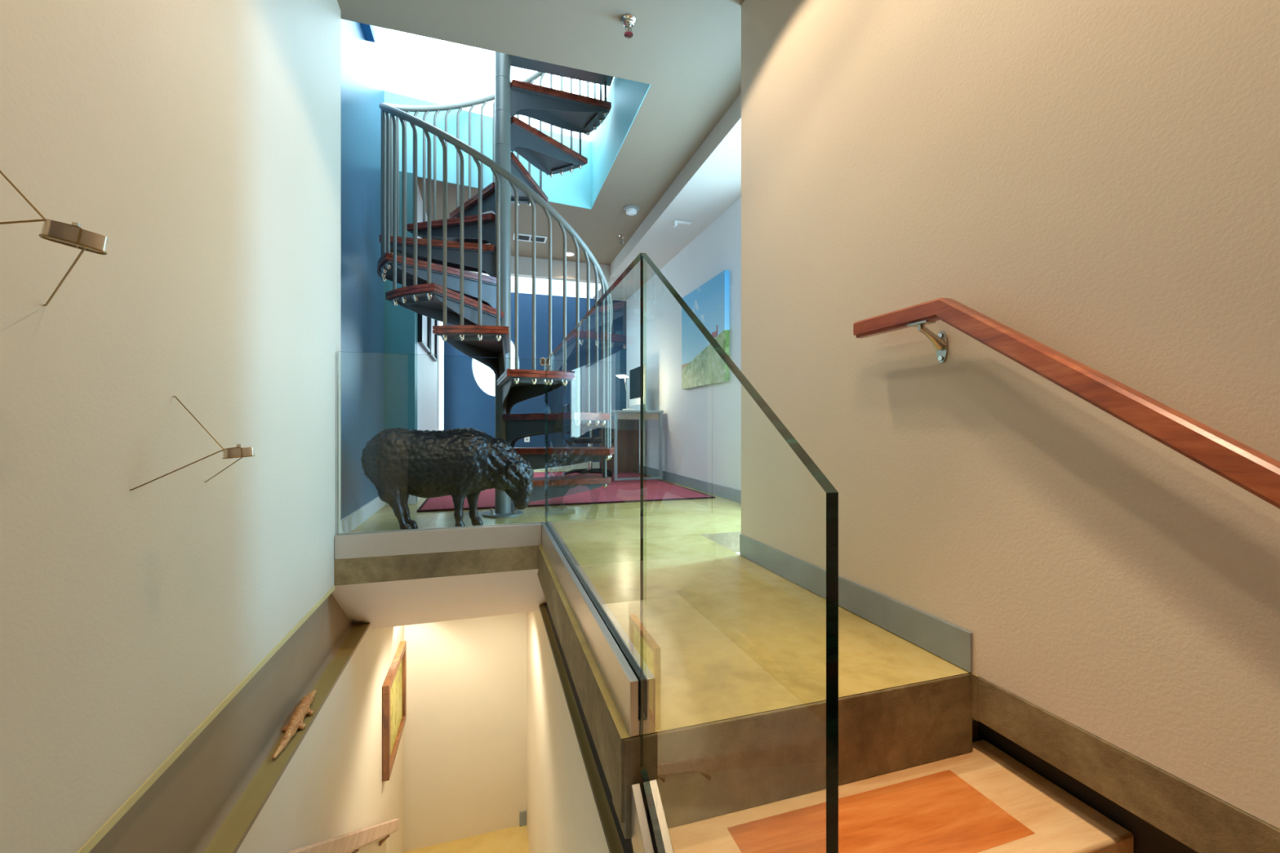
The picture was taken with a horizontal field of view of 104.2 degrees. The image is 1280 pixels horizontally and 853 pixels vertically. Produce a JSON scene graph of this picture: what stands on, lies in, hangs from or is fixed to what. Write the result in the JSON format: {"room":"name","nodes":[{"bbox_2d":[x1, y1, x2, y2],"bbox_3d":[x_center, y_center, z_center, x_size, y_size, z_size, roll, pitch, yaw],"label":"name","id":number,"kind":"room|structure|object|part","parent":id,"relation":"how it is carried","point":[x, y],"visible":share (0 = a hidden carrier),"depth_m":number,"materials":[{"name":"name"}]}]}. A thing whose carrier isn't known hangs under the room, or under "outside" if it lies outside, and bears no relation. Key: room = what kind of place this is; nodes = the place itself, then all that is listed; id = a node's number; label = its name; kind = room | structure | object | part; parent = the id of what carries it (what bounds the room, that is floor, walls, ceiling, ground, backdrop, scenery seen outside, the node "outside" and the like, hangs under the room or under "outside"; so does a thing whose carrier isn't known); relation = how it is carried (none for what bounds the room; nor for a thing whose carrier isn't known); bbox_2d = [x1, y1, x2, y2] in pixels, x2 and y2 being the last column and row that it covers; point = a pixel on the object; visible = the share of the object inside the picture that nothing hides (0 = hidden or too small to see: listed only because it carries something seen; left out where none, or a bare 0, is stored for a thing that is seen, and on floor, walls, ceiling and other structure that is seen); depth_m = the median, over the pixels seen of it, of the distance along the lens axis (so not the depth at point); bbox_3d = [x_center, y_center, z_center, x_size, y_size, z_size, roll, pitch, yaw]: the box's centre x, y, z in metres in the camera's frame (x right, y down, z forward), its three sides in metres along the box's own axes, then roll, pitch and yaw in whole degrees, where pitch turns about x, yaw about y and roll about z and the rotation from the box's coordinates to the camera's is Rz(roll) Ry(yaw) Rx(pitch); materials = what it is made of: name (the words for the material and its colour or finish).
{"room":"stairwell","nodes":[
{"label":"stairwell","id":0,"kind":"room"},
{"bbox_2d":[0,0,341,852],"bbox_3d":[-1.166,-0.630,1.274,0.140,2.720,2.280,0,0,-17],"label":"wall","id":1,"kind":"structure","parent":0,"point":[202,139],"depth_m":1.03,"materials":[{"name":"white paint"}]},
{"bbox_2d":[0,170,108,306],"bbox_3d":[-0.823,-0.296,0.670,0.169,0.211,0.296,0,0,-17],"label":"wall sculpture","id":2,"kind":"object","parent":1,"relation":"attached to","point":[73,235],"visible":1,"depth_m":0.67,"materials":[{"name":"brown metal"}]},
{"bbox_2d":[129,395,255,490],"bbox_3d":[-0.965,0.035,1.130,0.168,0.207,0.272,0,0,-17],"label":"wall sculpture","id":3,"kind":"object","parent":1,"relation":"attached to","point":[233,452],"visible":1,"depth_m":1.10,"materials":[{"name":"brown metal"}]},
{"bbox_2d":[76,585,334,852],"bbox_3d":[-1.090,0.737,1.240,0.024,0.018,2.170,0,0,-17],"label":"trim","id":4,"kind":"structure","parent":1,"relation":"attached to","point":[111,822],"depth_m":1.14,"materials":[{"name":"beige wood"}]},
{"bbox_2d":[236,625,404,852],"bbox_3d":[-0.952,2.202,0.754,0.142,2.216,6.800,0,0,-17],"label":"wall","id":5,"kind":"structure","parent":0,"point":[332,786],"depth_m":2.26,"materials":[{"name":"beige paint"}]},
{"bbox_2d":[88,593,370,852],"bbox_3d":[-0.741,0.912,0.139,0.104,0.363,5.500,0,0,-17],"label":"wall ledge","id":6,"kind":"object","parent":5,"relation":"on","point":[209,799],"depth_m":1.44,"materials":[{"name":"beige paint"}]},
{"bbox_2d":[272,689,316,759],"bbox_3d":[-1.236,1.052,1.795,0.068,0.048,0.412,0,0,-17],"label":"figurine","id":7,"kind":"object","parent":6,"relation":"on","point":[296,720],"visible":1,"depth_m":1.77,"materials":[{"name":"brown wood"}]},
{"bbox_2d":[284,818,399,852],"bbox_3d":[-1.244,1.739,2.067,0.081,1.678,2.358,0,0,-17],"label":"handrail","id":8,"kind":"object","parent":5,"relation":"attached to","point":[348,842],"visible":1,"depth_m":2.13,"materials":[{"name":"brown wood"}]},
{"bbox_2d":[382,640,406,782],"bbox_3d":[-1.661,1.887,3.381,0.040,0.585,0.680,0,0,-17],"label":"framed picture","id":9,"kind":"object","parent":5,"relation":"attached to","point":[394,686],"visible":1,"depth_m":3.30,"materials":[{"name":"brown wood"}]},
{"bbox_2d":[341,18,387,519],"bbox_3d":[-1.824,-1.990,3.164,0.100,5.200,1.720,0,0,-17],"label":"wall","id":10,"kind":"structure","parent":0,"point":[364,64],"depth_m":3.16,"materials":[{"name":"paint"}]},
{"bbox_2d":[341,496,385,533],"bbox_3d":[-1.746,0.560,3.104,0.014,0.100,1.560,0,0,-17],"label":"baseboard","id":11,"kind":"structure","parent":10,"relation":"attached to","point":[350,522],"depth_m":3.10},
{"bbox_2d":[360,22,374,42],"bbox_3d":[-1.670,-2.570,2.893,0.075,0.060,0.810,0,0,-17],"label":"trim","id":12,"kind":"structure","parent":10,"relation":"attached to","point":[368,31],"depth_m":3.21,"materials":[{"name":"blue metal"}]},
{"bbox_2d":[383,171,417,502],"bbox_3d":[-1.948,-0.690,3.942,0.320,2.600,0.160,0,0,-17],"label":"wall pier","id":13,"kind":"object","parent":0,"point":[400,322],"visible":0.43,"depth_m":3.88,"materials":[{"name":"teal paint"}]},
{"bbox_2d":[385,494,416,505],"bbox_3d":[-1.863,0.560,3.878,0.216,0.100,0.012,0,0,-17],"label":"baseboard","id":14,"kind":"object","parent":13,"relation":"attached to","point":[411,500],"visible":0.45,"depth_m":3.90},
{"bbox_2d":[417,183,437,501],"bbox_3d":[-2.278,-0.990,5.326,0.140,3.200,2.680,0,0,-17],"label":"wall","id":15,"kind":"structure","parent":0,"point":[427,369],"depth_m":4.61,"materials":[{"name":"white paint"}]},
{"bbox_2d":[417,313,430,352],"bbox_3d":[-1.889,-1.015,4.358,0.034,0.650,0.600,0,0,-17],"label":"framed picture","id":16,"kind":"object","parent":15,"relation":"attached to","point":[423,322],"visible":0.49,"depth_m":4.38,"materials":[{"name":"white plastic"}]},
{"bbox_2d":[422,315,426,345],"bbox_3d":[-1.900,-1.015,4.354,0.011,0.606,0.556,0,0,-17],"label":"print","id":17,"kind":"object","parent":16,"relation":"attached to","point":[424,317],"depth_m":4.39},
{"bbox_2d":[426,318,436,361],"bbox_3d":[-2.088,-1.015,5.008,0.034,0.650,0.600,0,0,-17],"label":"framed picture","id":18,"kind":"object","parent":15,"relation":"attached to","point":[433,353],"visible":0.36,"depth_m":5.12,"materials":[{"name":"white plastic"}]},
{"bbox_2d":[431,318,434,355],"bbox_3d":[-2.099,-1.015,5.005,0.011,0.606,0.556,0,0,-17],"label":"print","id":19,"kind":"object","parent":18,"relation":"attached to","point":[432,320],"depth_m":5.05},
{"bbox_2d":[437,320,444,431],"bbox_3d":[-2.470,-0.565,6.041,0.112,2.250,0.760,0,0,-17],"label":"window","id":20,"kind":"structure","parent":15,"relation":"in","point":[440,342],"depth_m":6.36,"materials":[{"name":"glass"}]},
{"bbox_2d":[331,568,546,628],"bbox_3d":[-1.275,0.939,3.578,1.080,0.417,2.410,0,0,-17],"label":"ceiling","id":21,"kind":"structure","parent":0,"point":[386,604],"depth_m":2.64,"materials":[{"name":"paint"}]},
{"bbox_2d":[404,612,526,852],"bbox_3d":[-1.258,2.160,4.101,1.800,2.300,0.100,0,0,-17],"label":"wall","id":22,"kind":"structure","parent":0,"point":[465,726],"depth_m":4.00,"materials":[{"name":"beige paint"}]},
{"bbox_2d":[519,811,526,826],"bbox_3d":[-0.971,3.255,4.128,0.055,0.110,0.013,0,0,-17],"label":"baseboard","id":23,"kind":"structure","parent":22,"relation":"attached to","point":[522,815],"depth_m":4.12,"materials":[{"name":"metal"}]},
{"bbox_2d":[404,825,529,852],"bbox_3d":[-1.052,3.360,2.920,2.100,0.100,4.200,0,0,-17],"label":"floor","id":24,"kind":"structure","parent":0,"point":[513,839],"depth_m":3.94,"materials":[{"name":"concrete"}]},
{"bbox_2d":[384,90,591,208],"bbox_3d":[-1.192,-2.301,4.278,1.787,0.620,0.099,0,0,-24],"label":"wall","id":25,"kind":"structure","parent":0,"point":[571,188],"depth_m":4.14,"materials":[{"name":"paint"}]},
{"bbox_2d":[444,273,626,462],"bbox_3d":[-1.420,-0.990,6.939,2.726,3.200,0.100,0,0,-17],"label":"wall","id":26,"kind":"structure","parent":0,"point":[466,405],"depth_m":6.92,"materials":[{"name":"blue paint"}]},
{"bbox_2d":[471,340,519,396],"bbox_3d":[-1.962,-0.846,6.772,0.664,0.924,0.036,0,0,-17],"label":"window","id":27,"kind":"structure","parent":26,"relation":"in","point":[511,340],"depth_m":6.71,"materials":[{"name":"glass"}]},
{"bbox_2d":[524,436,529,442],"bbox_3d":[-1.553,0.156,6.841,0.072,0.116,0.008,0,0,-17],"label":"wall outlet","id":28,"kind":"object","parent":26,"relation":"attached to","point":[526,439],"visible":0.55,"depth_m":6.84,"materials":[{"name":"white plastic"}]},
{"bbox_2d":[469,255,609,284],"bbox_3d":[-1.387,-1.895,5.882,2.090,0.230,0.100,0,0,-17],"label":"trim","id":29,"kind":"structure","parent":26,"relation":"attached to","point":[525,264],"depth_m":5.95,"materials":[{"name":"paint"}]},
{"bbox_2d":[533,462,599,471],"bbox_3d":[-1.390,0.560,6.889,2.474,0.100,0.012,0,0,-17],"label":"baseboard","id":30,"kind":"structure","parent":26,"relation":"attached to","point":[595,464],"depth_m":7.03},
{"bbox_2d":[337,0,744,265],"bbox_3d":[-1.566,-2.140,1.429,5.044,0.300,8.450,0,0,-17],"label":"ceiling","id":31,"kind":"structure","parent":0,"point":[688,51],"depth_m":2.70,"materials":[{"name":"paint"}]},
{"bbox_2d":[512,232,546,243],"bbox_3d":[-1.158,-1.984,5.241,0.340,0.012,0.170,0,0,-17],"label":"ceiling vent","id":32,"kind":"object","parent":31,"relation":"in","point":[522,237],"visible":0.86,"depth_m":5.24,"materials":[{"name":"white plastic"}]},
{"bbox_2d":[566,251,574,256],"bbox_3d":[-0.817,-1.988,5.732,0.134,0.018,0.134,0,0,-17],"label":"recessed light","id":33,"kind":"object","parent":31,"relation":"in","point":[568,253],"visible":0.66,"depth_m":5.73,"materials":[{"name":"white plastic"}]},
{"bbox_2d":[618,234,624,243],"bbox_3d":[-0.191,-1.953,5.192,0.065,0.074,0.065,0,0,-17],"label":"sprinkler","id":34,"kind":"object","parent":31,"relation":"attached to","point":[621,236],"visible":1,"depth_m":5.18,"materials":[{"name":"silver metal"}]},
{"bbox_2d":[621,13,635,38],"bbox_3d":[-0.056,-1.953,2.436,0.072,0.074,0.072,0,0,-17],"label":"sprinkler","id":35,"kind":"object","parent":31,"relation":"attached to","point":[628,20],"visible":1,"depth_m":2.42,"materials":[{"name":"silver metal"}]},
{"bbox_2d":[623,204,639,215],"bbox_3d":[-0.079,-1.964,4.536,0.144,0.052,0.144,0,0,-17],"label":"smoke detector","id":36,"kind":"object","parent":31,"relation":"attached to","point":[631,210],"visible":1,"depth_m":4.50,"materials":[{"name":"grey plastic"}]},
{"bbox_2d":[526,611,609,852],"bbox_3d":[0.048,2.202,1.061,0.087,2.216,6.800,0,0,-17],"label":"wall","id":37,"kind":"structure","parent":0,"point":[562,816],"depth_m":2.54,"materials":[{"name":"beige paint"}]},
{"bbox_2d":[538,603,633,852],"bbox_3d":[-0.276,0.935,2.034,0.065,0.318,2.150,0,0,-17],"label":"steel beam","id":38,"kind":"structure","parent":37,"relation":"on","point":[616,842],"depth_m":1.64,"materials":[{"name":"metal"}]},
{"bbox_2d":[667,739,1133,852],"bbox_3d":[0.508,0.926,1.006,0.892,0.241,0.315,0,0,-17],"label":"stair step","id":39,"kind":"structure","parent":38,"relation":"attached to","point":[984,799],"depth_m":1.02,"materials":[{"name":"brown wood"}]},
{"bbox_2d":[591,76,650,208],"bbox_3d":[-0.162,-2.301,3.788,0.100,0.620,1.839,0,0,-17],"label":"wall","id":40,"kind":"structure","parent":0,"point":[626,96],"depth_m":3.72,"materials":[{"name":"paint"}]},
{"bbox_2d":[333,469,978,823],"bbox_3d":[-0.615,0.693,4.006,2.906,0.165,6.180,0,0,-17],"label":"floor","id":41,"kind":"structure","parent":0,"point":[726,636],"depth_m":1.63,"materials":[{"name":"concrete"}]},
{"bbox_2d":[334,522,542,559],"bbox_3d":[-0.960,0.555,2.446,0.936,0.109,0.058,0,0,-17],"label":"shoe","id":42,"kind":"object","parent":41,"relation":"on","point":[425,540],"visible":1,"depth_m":2.41,"materials":[{"name":"paint"}]},
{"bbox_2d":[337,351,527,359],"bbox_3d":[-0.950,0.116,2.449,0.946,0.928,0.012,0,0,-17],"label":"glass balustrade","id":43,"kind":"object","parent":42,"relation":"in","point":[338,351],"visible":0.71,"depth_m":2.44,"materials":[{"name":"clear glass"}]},
{"bbox_2d":[360,427,533,529],"bbox_3d":[-1.087,0.305,2.869,0.932,0.601,0.336,0,0,-17],"label":"statue","id":44,"kind":"object","parent":41,"relation":"on","point":[460,463],"visible":0.97,"depth_m":2.75,"materials":[{"name":"black metal"}]},
{"bbox_2d":[377,51,614,518],"bbox_3d":[-0.938,-1.490,3.431,1.555,4.201,1.591,0,0,-17],"label":"spiral staircase","id":45,"kind":"structure","parent":41,"relation":"on","point":[434,268],"depth_m":3.33,"materials":[{"name":"grey metal"}]},
{"bbox_3d":[-0.950,-2.027,3.453,1.522,2.794,1.523,0,0,-17],"label":"handrail","id":46,"kind":"part","parent":45,"relation":"part of","materials":[{"name":"grey metal"}]},
{"bbox_3d":[-0.950,0.603,3.452,0.270,0.014,0.270,0,0,-17],"label":"plate","id":47,"kind":"part","parent":45,"relation":"part of","materials":[{"name":"grey metal"}]},
{"bbox_3d":[-0.268,-0.134,3.743,0.034,1.026,0.034,0,0,-17],"label":"newel post","id":48,"kind":"part","parent":45,"relation":"part of","materials":[{"name":"grey metal"}]},
{"bbox_2d":[417,471,715,511],"bbox_3d":[-0.880,0.604,5.207,2.330,0.012,2.768,0,0,-17],"label":"rug","id":49,"kind":"object","parent":41,"relation":"on","point":[654,490],"visible":0.56,"depth_m":4.25,"materials":[{"name":"carpet"}]},
{"bbox_2d":[561,403,613,477],"bbox_3d":[-0.590,0.173,5.697,0.607,0.847,0.640,0,0,-17],"label":"office chair","id":50,"kind":"object","parent":49,"relation":"on","point":[565,408],"visible":0.59,"depth_m":5.55,"materials":[{"name":"black plastic"}]},
{"bbox_3d":[-0.835,-0.080,5.622,0.040,0.340,0.420,0,0,-17],"label":"backrest","id":51,"kind":"part","parent":50,"relation":"part of","materials":[{"name":"fabric"}]},
{"bbox_3d":[-0.572,0.158,5.703,0.470,0.065,0.480,0,0,-17],"label":"seat","id":52,"kind":"part","parent":50,"relation":"part of","materials":[{"name":"black plastic"}]},
{"bbox_3d":[-0.632,0.092,5.956,0.366,0.201,0.121,0,0,-17],"label":"armrest","id":53,"kind":"part","parent":50,"relation":"part of","materials":[{"name":"black plastic"}]},
{"bbox_3d":[-0.480,0.092,5.460,0.366,0.201,0.121,0,0,-17],"label":"armrest","id":54,"kind":"part","parent":50,"relation":"part of","materials":[{"name":"black plastic"}]},
{"bbox_2d":[590,409,663,480],"bbox_3d":[-0.225,0.209,6.233,0.585,0.777,1.450,0,0,-17],"label":"desk","id":55,"kind":"object","parent":49,"relation":"on","point":[625,424],"visible":0.74,"depth_m":6.29,"materials":[{"name":"grey metal"}]},
{"bbox_3d":[-0.259,0.250,6.310,0.515,0.680,0.018,0,0,-17],"label":"panel","id":56,"kind":"part","parent":55,"relation":"part of","materials":[{"name":"brown wood"}]},
{"bbox_2d":[615,373,635,410],"bbox_3d":[-0.161,-0.384,5.628,0.204,0.406,0.167,0,0,20],"label":"desk lamp","id":57,"kind":"object","parent":55,"relation":"on","point":[620,375],"visible":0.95,"depth_m":5.61,"materials":[{"name":"white plastic"}]},
{"bbox_2d":[616,374,627,377],"bbox_3d":[-0.202,-0.566,5.639,0.150,0.018,0.113,0,0,36],"label":"diffuser","id":58,"kind":"object","parent":57,"relation":"attached to","point":[619,375],"depth_m":5.61,"materials":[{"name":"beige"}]},
{"bbox_3d":[-0.151,-0.373,5.623,0.062,0.366,0.010,0,0,-17],"label":"stem","id":59,"kind":"part","parent":57,"relation":"part of","materials":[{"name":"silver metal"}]},
{"bbox_2d":[629,364,646,410],"bbox_3d":[-0.010,-0.450,6.069,0.180,0.540,0.590,0,0,-17],"label":"computer monitor","id":60,"kind":"object","parent":55,"relation":"on","point":[634,374],"visible":0.71,"depth_m":6.05,"materials":[{"name":"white plastic"}]},
{"bbox_2d":[541,521,655,737],"bbox_3d":[-0.245,0.555,1.801,0.052,0.109,1.710,0,0,-17],"label":"shoe","id":61,"kind":"object","parent":41,"relation":"on","point":[617,660],"visible":0.81,"depth_m":1.22,"materials":[{"name":"metal"}]},
{"bbox_2d":[545,253,646,767],"bbox_3d":[-0.241,0.164,1.788,0.013,1.012,1.691,0,0,-17],"label":"glass balustrade","id":62,"kind":"object","parent":61,"relation":"in","point":[551,517],"visible":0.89,"depth_m":2.00,"materials":[{"name":"clear glass"}]},
{"bbox_2d":[539,357,546,365],"bbox_3d":[-0.494,-0.336,2.588,0.048,0.039,0.034,0,0,-17],"label":"glass clip","id":63,"kind":"object","parent":62,"relation":"attached to","point":[542,361],"visible":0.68,"depth_m":2.57,"materials":[{"name":"silver metal"}]},
{"bbox_2d":[592,92,741,300],"bbox_3d":[0.330,-2.065,4.866,0.596,0.450,5.090,0,0,-17],"label":"ceiling","id":64,"kind":"structure","parent":0,"point":[709,183],"depth_m":4.17,"materials":[{"name":"paint"}]},
{"bbox_2d":[673,220,691,226],"bbox_3d":[0.380,-1.815,4.473,0.165,0.050,0.050,0,0,-17],"label":"ceiling sensor","id":65,"kind":"object","parent":64,"relation":"attached to","point":[675,222],"visible":1,"depth_m":4.46,"materials":[{"name":"white plastic"}]},
{"bbox_3d":[0.315,-1.811,4.447,0.025,0.042,0.040,0,0,-17],"label":"arm","id":66,"kind":"part","parent":65,"relation":"part of","materials":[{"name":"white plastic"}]},
{"bbox_3d":[0.381,-1.836,4.478,0.160,0.006,0.040,0,0,-17],"label":"plate","id":67,"kind":"part","parent":65,"relation":"part of","materials":[{"name":"white plastic"}]},
{"bbox_2d":[626,196,741,490],"bbox_3d":[0.571,-0.990,4.992,0.140,3.200,4.990,0,0,-17],"label":"wall","id":68,"kind":"structure","parent":0,"point":[701,426],"depth_m":5.04,"materials":[{"name":"white paint"}]},
{"bbox_2d":[639,464,741,502],"bbox_3d":[0.513,0.560,4.922,0.012,0.100,4.890,0,0,-17],"label":"baseboard","id":69,"kind":"structure","parent":68,"relation":"attached to","point":[735,495],"depth_m":4.74,"materials":[{"name":"metal"}]},
{"bbox_2d":[681,270,728,389],"bbox_3d":[0.587,-0.843,4.624,0.044,0.931,0.962,0,0,-17],"label":"landscape painting","id":70,"kind":"object","parent":68,"relation":"attached to","point":[701,365],"visible":0.9,"depth_m":4.50},
{"bbox_2d":[972,718,977,742],"bbox_3d":[0.568,1.030,1.246,1.077,0.519,0.070,0,0,-17],"label":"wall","id":71,"kind":"structure","parent":0,"point":[975,723],"depth_m":1.30,"materials":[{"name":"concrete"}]},
{"bbox_2d":[612,673,972,839],"bbox_3d":[0.382,0.709,1.151,0.893,0.194,0.104,0,0,-17],"label":"stair riser","id":72,"kind":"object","parent":71,"relation":"attached to","point":[707,771],"depth_m":1.08,"materials":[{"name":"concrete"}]},
{"bbox_2d":[741,0,1279,829],"bbox_3d":[1.206,-0.740,0.218,0.140,2.700,4.510,0,0,-17],"label":"wall","id":73,"kind":"structure","parent":0,"point":[1098,181],"depth_m":1.09,"materials":[{"name":"beige paint"}]},
{"bbox_2d":[739,534,972,672],"bbox_3d":[0.646,0.559,1.791,0.008,0.098,1.175,0,0,-17],"label":"baseboard","id":74,"kind":"structure","parent":73,"relation":"attached to","point":[950,642],"depth_m":1.51,"materials":[{"name":"metal"}]},
{"bbox_2d":[853,297,1279,509],"bbox_3d":[1.004,0.341,0.488,0.097,1.313,2.145,0,0,-17],"label":"handrail","id":75,"kind":"object","parent":73,"relation":"attached to","point":[1258,473],"visible":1,"depth_m":0.90,"materials":[{"name":"brown wood"}]},
{"bbox_2d":[977,721,1197,852],"bbox_3d":[1.480,1.160,-0.257,0.215,0.900,3.440,0,0,-17],"label":"wall","id":76,"kind":"structure","parent":0,"point":[1148,838],"depth_m":1.05,"materials":[{"name":"metal"}]},
{"bbox_2d":[977,676,1279,852],"bbox_3d":[1.453,0.665,-0.318,0.302,0.109,3.340,0,0,-17],"label":"trim","id":77,"kind":"structure","parent":76,"relation":"attached to","point":[1200,820],"depth_m":0.93,"materials":[{"name":"wood"}]},
{"bbox_3d":[-0.831,1.239,-0.961,5.047,0.100,3.450,0,0,-17],"label":"floor","id":78,"kind":"structure","parent":0,"visible":0},
{"bbox_2d":[631,779,673,852],"bbox_3d":[0.090,0.951,0.709,0.052,0.507,0.559,0,0,-17],"label":"rail","id":79,"kind":"object","parent":78,"relation":"on","point":[643,840],"visible":0.88,"depth_m":0.94,"materials":[{"name":"wood"}]},
{"bbox_2d":[640,253,838,852],"bbox_3d":[0.089,0.365,0.712,0.013,1.410,0.561,0,0,-17],"label":"glass balustrade","id":80,"kind":"object","parent":79,"relation":"in","point":[832,494],"visible":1,"depth_m":0.45,"materials":[{"name":"clear glass"}]}
]}

